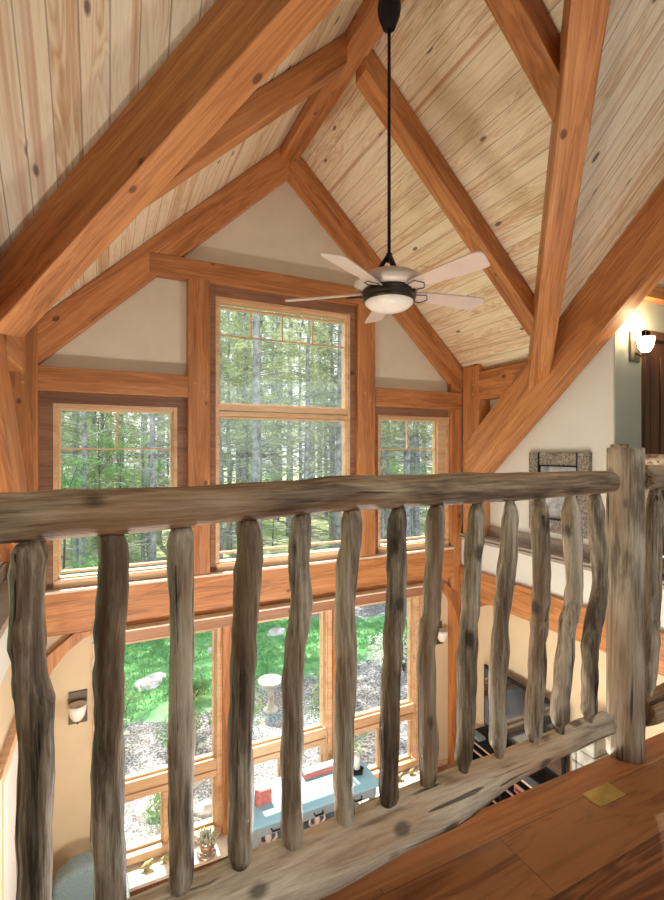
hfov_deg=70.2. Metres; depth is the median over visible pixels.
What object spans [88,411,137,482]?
pine tree
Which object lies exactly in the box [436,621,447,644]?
wall sconce
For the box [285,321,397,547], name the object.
pine tree
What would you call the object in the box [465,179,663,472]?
rafter
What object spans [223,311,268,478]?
pine tree
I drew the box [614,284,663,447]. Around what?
wall
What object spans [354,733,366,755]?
shrub
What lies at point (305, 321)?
pine tree
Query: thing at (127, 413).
pine tree
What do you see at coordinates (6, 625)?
trim
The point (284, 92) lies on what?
rafter
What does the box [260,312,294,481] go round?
pine tree
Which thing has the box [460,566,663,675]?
beam
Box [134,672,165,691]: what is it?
rock
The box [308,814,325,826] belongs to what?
figurine
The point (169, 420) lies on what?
pine tree
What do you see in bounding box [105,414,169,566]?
pine tree
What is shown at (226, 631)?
timber post
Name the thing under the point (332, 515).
pine tree
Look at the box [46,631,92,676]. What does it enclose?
knee brace
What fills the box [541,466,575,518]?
print
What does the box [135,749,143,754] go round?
rock
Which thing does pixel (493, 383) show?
plate
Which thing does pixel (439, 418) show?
window
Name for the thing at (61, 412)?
pine tree
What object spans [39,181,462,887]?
wall
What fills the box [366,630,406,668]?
shrub
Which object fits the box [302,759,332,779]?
book
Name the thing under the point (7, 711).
wall
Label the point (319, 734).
window
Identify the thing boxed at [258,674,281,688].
basin
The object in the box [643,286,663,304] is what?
header
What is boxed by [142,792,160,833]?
shrub
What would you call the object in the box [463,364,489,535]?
timber post
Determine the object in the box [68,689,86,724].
wall sconce
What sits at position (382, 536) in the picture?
pine tree
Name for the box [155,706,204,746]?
shrub
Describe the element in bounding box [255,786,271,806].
book
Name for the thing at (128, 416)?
pine tree
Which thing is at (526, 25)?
rafter
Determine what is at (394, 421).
pine tree
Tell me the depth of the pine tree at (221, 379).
13.26 m
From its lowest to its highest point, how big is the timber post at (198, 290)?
2.970 m
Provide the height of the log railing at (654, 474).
0.954 m
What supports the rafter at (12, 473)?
attached to the wall
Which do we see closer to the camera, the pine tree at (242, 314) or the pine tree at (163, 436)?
the pine tree at (163, 436)
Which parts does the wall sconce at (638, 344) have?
lamp shade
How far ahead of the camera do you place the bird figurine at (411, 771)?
5.74 m
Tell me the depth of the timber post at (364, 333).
5.49 m
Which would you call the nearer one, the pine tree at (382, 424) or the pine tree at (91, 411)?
the pine tree at (382, 424)
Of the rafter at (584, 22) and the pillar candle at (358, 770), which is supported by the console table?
the pillar candle at (358, 770)
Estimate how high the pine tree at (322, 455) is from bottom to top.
16.302 m
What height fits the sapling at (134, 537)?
3.769 m
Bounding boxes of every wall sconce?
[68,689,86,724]
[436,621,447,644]
[629,331,654,362]
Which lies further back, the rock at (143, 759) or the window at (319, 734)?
the rock at (143, 759)
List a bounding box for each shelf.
[259,802,358,845]
[473,752,516,794]
[474,744,529,790]
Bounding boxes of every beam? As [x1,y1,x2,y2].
[38,365,187,397]
[45,549,452,636]
[150,252,363,305]
[281,0,403,161]
[375,388,461,409]
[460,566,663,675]
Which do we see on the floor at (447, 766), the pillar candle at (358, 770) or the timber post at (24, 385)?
the timber post at (24, 385)
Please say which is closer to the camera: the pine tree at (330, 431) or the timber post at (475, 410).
the timber post at (475, 410)
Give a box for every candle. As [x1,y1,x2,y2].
[353,753,363,775]
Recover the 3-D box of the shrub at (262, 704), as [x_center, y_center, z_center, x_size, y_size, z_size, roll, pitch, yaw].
[-1.356,3.972,6.939,0.923,0.648,0.935,0,0,-25]
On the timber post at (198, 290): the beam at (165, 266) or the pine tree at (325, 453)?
the beam at (165, 266)
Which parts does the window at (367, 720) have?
sash, sash, meeting rail, sash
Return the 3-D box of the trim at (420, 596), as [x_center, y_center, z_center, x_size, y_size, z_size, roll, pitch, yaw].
[1.137,2.855,5.941,0.090,2.150,0.018,0,0,-25]
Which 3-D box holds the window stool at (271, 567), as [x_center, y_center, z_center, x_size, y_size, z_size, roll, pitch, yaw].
[-0.509,1.252,5.094,4.530,0.023,0.100,0,0,-25]
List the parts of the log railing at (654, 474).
rail, rail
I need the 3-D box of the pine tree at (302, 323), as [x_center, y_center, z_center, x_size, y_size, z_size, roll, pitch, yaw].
[-1.171,-1.846,18.106,4.340,12.648,3.485,0,0,24]
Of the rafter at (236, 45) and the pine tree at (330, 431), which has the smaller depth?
the rafter at (236, 45)
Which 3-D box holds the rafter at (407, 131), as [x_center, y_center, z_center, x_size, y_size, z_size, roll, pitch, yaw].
[1.177,-2.208,4.278,2.097,2.116,0.180,0,0,-25]
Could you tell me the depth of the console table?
4.59 m
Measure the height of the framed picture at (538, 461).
0.860 m
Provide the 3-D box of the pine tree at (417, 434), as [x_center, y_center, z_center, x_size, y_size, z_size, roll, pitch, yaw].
[3.359,-2.384,18.499,3.512,13.829,3.568,0,0,11]
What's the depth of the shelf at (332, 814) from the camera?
4.78 m
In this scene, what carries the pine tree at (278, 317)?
on the ground at (142, 735)
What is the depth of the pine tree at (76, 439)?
12.84 m
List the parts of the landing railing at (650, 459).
rail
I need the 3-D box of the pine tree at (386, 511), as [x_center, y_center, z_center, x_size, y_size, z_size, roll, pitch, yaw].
[2.097,-1.714,19.582,3.162,12.327,3.304,0,0,-22]
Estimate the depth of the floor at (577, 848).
1.27 m
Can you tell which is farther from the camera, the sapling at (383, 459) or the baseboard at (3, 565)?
the sapling at (383, 459)
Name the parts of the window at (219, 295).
sash, sash, meeting rail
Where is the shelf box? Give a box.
[514,785,521,793]
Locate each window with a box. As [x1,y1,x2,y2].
[39,391,186,589]
[125,582,422,866]
[210,285,354,571]
[252,610,331,777]
[354,596,418,778]
[375,406,448,553]
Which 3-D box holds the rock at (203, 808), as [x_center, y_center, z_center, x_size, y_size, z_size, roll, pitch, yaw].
[-1.519,4.271,5.649,0.264,0.152,0.255,0,0,-1]
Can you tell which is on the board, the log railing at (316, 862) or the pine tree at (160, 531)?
the log railing at (316, 862)
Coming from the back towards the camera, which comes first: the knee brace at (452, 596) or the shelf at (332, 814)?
the knee brace at (452, 596)
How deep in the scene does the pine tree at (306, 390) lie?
14.64 m
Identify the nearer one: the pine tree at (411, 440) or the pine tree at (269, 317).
the pine tree at (411, 440)
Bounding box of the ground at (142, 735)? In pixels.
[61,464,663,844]
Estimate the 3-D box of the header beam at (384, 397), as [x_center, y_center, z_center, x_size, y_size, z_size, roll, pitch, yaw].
[1.068,-0.627,5.887,1.300,0.215,0.155,0,0,-25]
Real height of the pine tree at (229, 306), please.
23.929 m
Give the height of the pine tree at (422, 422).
13.847 m
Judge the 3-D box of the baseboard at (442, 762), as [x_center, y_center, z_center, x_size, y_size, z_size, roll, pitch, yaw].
[-0.546,4.020,5.136,4.500,0.060,0.027,0,0,-25]
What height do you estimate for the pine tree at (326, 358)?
20.071 m
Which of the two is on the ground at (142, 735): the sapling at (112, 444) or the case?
the sapling at (112, 444)
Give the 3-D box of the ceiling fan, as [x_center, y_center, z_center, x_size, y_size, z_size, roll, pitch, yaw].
[0.446,-2.041,3.287,1.456,2.159,1.479,0,0,-25]
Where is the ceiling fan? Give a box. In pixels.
[285,0,489,323]
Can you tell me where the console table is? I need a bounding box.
[252,759,378,847]
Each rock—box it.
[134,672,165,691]
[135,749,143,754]
[135,793,160,822]
[139,756,146,762]
[193,780,201,788]
[194,798,211,817]
[197,742,205,748]
[267,627,284,636]
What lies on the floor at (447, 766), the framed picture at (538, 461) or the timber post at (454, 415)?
the timber post at (454, 415)
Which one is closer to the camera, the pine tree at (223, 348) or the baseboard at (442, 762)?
the baseboard at (442, 762)
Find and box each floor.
[130,762,456,896]
[354,756,663,899]
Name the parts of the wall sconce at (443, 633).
lamp shade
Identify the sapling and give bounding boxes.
[61,432,87,488]
[61,453,103,574]
[63,412,149,572]
[87,431,149,566]
[88,441,140,542]
[102,468,146,562]
[127,453,169,549]
[262,471,289,549]
[316,513,330,549]
[383,459,403,528]
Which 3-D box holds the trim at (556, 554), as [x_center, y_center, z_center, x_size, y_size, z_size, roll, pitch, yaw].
[2.577,1.087,4.434,0.220,0.025,4.000,0,0,-25]
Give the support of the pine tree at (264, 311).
on the ground at (142, 735)
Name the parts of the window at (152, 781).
sash, sash, meeting rail, sash, window header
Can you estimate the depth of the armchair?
3.81 m
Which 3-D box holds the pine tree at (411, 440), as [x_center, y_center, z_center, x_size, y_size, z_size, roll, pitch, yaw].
[3.753,-2.799,21.775,3.691,14.534,3.750,0,0,-29]
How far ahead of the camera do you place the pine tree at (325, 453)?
29.34 m
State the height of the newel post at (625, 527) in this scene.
1.108 m
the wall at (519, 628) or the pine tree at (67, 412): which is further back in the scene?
the pine tree at (67, 412)
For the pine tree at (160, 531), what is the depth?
20.91 m
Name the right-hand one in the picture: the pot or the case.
the case
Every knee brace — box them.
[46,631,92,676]
[442,581,458,624]
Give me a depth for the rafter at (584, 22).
3.22 m
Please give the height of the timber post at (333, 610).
2.150 m
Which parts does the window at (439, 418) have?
sash, meeting rail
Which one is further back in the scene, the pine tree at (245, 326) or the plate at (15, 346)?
the pine tree at (245, 326)
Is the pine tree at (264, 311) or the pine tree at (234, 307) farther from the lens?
the pine tree at (264, 311)
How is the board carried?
on the deck
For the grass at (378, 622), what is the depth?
9.89 m
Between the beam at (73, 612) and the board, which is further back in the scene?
the beam at (73, 612)
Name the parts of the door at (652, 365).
casing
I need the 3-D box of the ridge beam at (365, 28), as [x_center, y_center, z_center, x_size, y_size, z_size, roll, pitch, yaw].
[0.286,-3.220,3.523,0.190,0.180,3.720,0,0,-25]
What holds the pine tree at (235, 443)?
on the ground at (142, 735)
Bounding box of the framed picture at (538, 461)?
[529,452,591,538]
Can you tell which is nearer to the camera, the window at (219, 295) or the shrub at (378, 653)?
the window at (219, 295)
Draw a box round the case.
[475,730,485,741]
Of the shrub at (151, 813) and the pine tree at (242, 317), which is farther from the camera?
the pine tree at (242, 317)
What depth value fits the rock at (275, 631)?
11.12 m
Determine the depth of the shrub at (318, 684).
8.03 m
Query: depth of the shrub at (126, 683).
7.02 m
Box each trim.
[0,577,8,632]
[0,620,8,638]
[92,643,94,742]
[419,595,422,621]
[460,531,663,583]
[460,536,663,589]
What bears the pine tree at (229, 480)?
on the ground at (142, 735)
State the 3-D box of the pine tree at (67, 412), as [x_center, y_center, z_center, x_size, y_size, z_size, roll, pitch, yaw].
[-11.735,-2.300,20.904,4.568,13.314,3.668,0,0,-42]
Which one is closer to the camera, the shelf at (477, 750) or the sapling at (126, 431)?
the shelf at (477, 750)
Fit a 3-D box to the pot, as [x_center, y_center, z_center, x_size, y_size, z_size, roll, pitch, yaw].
[-1.230,3.868,4.619,0.176,0.140,0.176,0,0,-25]
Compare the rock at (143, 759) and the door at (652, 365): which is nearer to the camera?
the door at (652, 365)
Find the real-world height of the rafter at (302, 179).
2.629 m
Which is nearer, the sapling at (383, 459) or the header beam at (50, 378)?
the header beam at (50, 378)
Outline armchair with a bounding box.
[52,851,129,899]
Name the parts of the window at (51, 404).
sash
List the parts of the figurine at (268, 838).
arm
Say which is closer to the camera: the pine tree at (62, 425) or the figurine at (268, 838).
the figurine at (268, 838)
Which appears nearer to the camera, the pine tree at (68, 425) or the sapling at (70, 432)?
the pine tree at (68, 425)
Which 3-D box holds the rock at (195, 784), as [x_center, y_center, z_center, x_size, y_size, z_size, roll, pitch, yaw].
[-1.865,4.246,6.138,0.368,0.218,0.406,0,0,-5]
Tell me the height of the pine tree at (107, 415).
14.508 m
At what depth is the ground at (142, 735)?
8.29 m
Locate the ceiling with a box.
[0,0,663,369]
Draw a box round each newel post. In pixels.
[605,448,645,763]
[610,444,628,447]
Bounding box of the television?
[484,664,565,776]
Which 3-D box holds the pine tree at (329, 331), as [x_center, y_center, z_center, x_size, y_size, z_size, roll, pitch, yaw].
[0.337,-1.413,15.926,3.031,11.749,2.984,0,0,39]
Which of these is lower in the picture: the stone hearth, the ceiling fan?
the stone hearth
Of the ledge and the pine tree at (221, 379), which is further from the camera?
the pine tree at (221, 379)
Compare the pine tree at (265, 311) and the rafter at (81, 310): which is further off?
the pine tree at (265, 311)
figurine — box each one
[140,858,153,872]
[160,852,168,863]
[259,832,277,844]
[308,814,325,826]
[408,767,414,775]
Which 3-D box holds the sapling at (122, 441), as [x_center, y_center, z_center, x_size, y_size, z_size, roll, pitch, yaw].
[-8.214,1.974,17.507,2.005,4.594,1.979,0,0,29]
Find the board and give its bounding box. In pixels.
[320,732,663,899]
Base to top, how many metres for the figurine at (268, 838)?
0.182 m
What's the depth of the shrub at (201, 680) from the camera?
8.08 m
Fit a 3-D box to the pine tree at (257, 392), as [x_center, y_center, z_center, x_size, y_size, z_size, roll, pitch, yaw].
[-2.218,-2.191,12.467,3.438,13.404,3.593,0,0,40]
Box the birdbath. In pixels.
[258,674,281,714]
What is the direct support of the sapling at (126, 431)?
on the ground at (142, 735)
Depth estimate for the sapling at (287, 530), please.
20.04 m
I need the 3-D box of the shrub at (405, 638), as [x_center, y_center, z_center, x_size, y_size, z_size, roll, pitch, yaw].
[1.457,3.937,9.192,0.741,0.737,0.836,0,0,-41]
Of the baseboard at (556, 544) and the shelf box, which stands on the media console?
the shelf box
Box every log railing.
[0,471,619,899]
[645,465,663,726]
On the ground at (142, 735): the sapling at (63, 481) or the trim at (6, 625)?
the sapling at (63, 481)
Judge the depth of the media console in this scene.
5.08 m
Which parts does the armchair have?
backrest, armrest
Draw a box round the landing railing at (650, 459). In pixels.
[645,454,663,575]
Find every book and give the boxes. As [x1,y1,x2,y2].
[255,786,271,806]
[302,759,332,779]
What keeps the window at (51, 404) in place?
in the wall at (147, 332)
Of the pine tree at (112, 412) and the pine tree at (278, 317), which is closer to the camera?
the pine tree at (112, 412)
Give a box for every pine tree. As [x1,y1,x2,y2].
[60,412,147,575]
[61,410,144,573]
[61,411,164,573]
[61,412,95,473]
[61,412,126,480]
[62,411,140,548]
[62,412,113,543]
[64,411,131,545]
[84,412,169,567]
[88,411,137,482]
[88,412,144,485]
[88,413,169,567]
[104,416,137,486]
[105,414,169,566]
[110,412,167,487]
[121,414,169,543]
[123,312,249,537]
[123,413,155,483]
[140,414,165,486]
[146,420,169,484]
[155,305,251,544]
[166,305,292,559]
[220,305,266,550]
[220,305,331,559]
[220,309,318,542]
[221,307,249,477]
[221,307,276,531]
[221,307,286,545]
[221,310,274,479]
[221,314,269,465]
[223,306,270,480]
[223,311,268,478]
[230,317,270,454]
[248,313,314,519]
[248,313,335,528]
[250,317,318,479]
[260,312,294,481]
[260,316,341,550]
[262,311,296,473]
[262,311,311,479]
[262,311,320,535]
[282,320,341,548]
[283,320,329,478]
[284,318,337,477]
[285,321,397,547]
[290,322,399,544]
[293,321,337,464]
[294,321,335,477]
[295,315,341,515]
[296,317,341,548]
[314,358,341,472]
[380,420,422,543]
[380,421,431,540]
[382,421,421,542]
[382,421,430,468]
[382,421,431,540]
[382,424,410,474]
[383,422,431,539]
[390,422,431,540]
[390,429,431,474]
[393,423,431,473]
[410,422,431,514]
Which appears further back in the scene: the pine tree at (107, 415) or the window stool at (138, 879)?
the pine tree at (107, 415)
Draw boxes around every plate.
[4,334,24,371]
[479,362,525,399]
[582,782,624,806]
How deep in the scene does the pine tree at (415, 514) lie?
17.11 m
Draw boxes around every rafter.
[0,0,339,337]
[0,333,26,561]
[35,147,288,364]
[144,34,346,208]
[286,157,462,393]
[356,49,533,335]
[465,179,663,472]
[484,0,559,122]
[528,0,610,388]
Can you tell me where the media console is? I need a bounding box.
[473,726,556,808]
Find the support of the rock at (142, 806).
on the ground at (142, 735)
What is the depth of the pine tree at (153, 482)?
11.37 m
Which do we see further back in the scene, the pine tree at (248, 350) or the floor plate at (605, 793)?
the pine tree at (248, 350)
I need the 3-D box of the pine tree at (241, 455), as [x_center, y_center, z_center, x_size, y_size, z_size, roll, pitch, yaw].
[-5.675,-5.393,28.910,5.003,19.391,4.924,0,0,-22]
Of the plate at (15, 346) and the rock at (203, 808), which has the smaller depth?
the plate at (15, 346)
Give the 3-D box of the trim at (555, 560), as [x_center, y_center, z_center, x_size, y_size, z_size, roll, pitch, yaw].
[2.504,1.133,4.399,0.042,0.035,4.000,0,0,-25]
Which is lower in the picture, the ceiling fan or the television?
the television
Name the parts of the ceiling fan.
blade, blade, blade, lamp shade, blade, blade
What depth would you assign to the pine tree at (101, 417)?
16.50 m
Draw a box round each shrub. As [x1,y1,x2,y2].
[123,680,146,731]
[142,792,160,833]
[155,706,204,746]
[192,673,211,698]
[206,693,268,733]
[303,687,319,719]
[309,665,319,693]
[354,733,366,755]
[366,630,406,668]
[402,632,406,670]
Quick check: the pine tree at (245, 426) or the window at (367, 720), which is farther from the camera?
the pine tree at (245, 426)
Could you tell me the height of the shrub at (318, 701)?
0.675 m
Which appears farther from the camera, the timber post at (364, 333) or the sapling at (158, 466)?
the sapling at (158, 466)
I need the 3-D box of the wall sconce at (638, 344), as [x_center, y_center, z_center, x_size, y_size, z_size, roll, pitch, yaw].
[2.975,-1.000,4.506,0.150,0.290,0.190,0,0,-25]
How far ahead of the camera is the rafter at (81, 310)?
4.50 m
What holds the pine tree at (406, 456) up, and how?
on the ground at (142, 735)
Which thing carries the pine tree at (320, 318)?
on the ground at (142, 735)
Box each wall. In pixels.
[0,627,14,754]
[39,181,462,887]
[461,535,663,772]
[490,335,613,544]
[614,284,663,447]
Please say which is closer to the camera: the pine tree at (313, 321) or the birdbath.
the birdbath
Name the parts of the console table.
leg, drawer, drawer, drawer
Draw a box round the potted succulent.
[196,827,218,861]
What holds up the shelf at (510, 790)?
attached to the media console
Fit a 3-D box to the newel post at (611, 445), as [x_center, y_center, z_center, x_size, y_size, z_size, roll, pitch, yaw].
[2.656,0.523,4.361,0.153,1.154,0.156,0,0,-25]
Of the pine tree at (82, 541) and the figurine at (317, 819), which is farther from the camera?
the pine tree at (82, 541)
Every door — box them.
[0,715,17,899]
[641,330,663,555]
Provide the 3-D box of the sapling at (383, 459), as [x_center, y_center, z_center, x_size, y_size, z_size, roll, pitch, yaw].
[2.586,2.329,22.547,2.527,3.909,2.732,0,0,-31]
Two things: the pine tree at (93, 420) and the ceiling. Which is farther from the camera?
the pine tree at (93, 420)
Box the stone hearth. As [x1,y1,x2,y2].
[571,738,608,770]
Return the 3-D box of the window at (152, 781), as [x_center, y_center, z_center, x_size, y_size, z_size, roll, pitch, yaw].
[-0.488,2.792,5.142,3.630,2.273,0.289,0,0,-25]
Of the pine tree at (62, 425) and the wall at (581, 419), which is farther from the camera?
the pine tree at (62, 425)
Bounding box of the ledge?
[126,583,422,631]
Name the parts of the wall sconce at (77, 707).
lamp shade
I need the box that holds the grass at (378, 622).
[124,619,406,715]
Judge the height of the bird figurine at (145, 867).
0.089 m
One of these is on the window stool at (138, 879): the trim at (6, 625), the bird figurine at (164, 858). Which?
the bird figurine at (164, 858)
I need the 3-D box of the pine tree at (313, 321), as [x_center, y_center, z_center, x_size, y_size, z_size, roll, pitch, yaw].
[-1.654,-5.876,43.367,5.715,19.970,5.997,0,0,20]
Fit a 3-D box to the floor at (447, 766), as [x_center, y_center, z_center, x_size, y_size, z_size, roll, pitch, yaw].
[1.592,4.075,1.310,12.000,0.050,9.000,0,0,-25]
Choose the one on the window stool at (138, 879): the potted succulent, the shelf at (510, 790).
the potted succulent
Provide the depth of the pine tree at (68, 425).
15.85 m
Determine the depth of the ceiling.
3.57 m
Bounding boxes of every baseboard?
[0,562,5,583]
[438,758,447,766]
[490,526,589,557]
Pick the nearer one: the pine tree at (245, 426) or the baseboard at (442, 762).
the baseboard at (442, 762)
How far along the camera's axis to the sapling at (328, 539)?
18.23 m
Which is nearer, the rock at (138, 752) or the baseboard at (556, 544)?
the baseboard at (556, 544)
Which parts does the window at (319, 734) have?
sash, meeting rail, sash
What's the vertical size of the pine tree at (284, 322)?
16.033 m
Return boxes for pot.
[197,839,214,855]
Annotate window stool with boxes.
[45,546,453,594]
[126,765,419,891]
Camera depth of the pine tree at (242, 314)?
42.37 m
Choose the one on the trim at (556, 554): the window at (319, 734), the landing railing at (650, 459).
the landing railing at (650, 459)
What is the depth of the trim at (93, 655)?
4.34 m
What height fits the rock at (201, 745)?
0.066 m
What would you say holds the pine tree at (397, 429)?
on the ground at (142, 735)
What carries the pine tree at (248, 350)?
on the ground at (142, 735)
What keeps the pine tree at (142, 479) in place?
on the ground at (142, 735)
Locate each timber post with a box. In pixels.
[6,325,38,576]
[187,277,209,578]
[222,626,231,834]
[332,609,335,758]
[355,303,374,559]
[447,384,460,764]
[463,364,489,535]

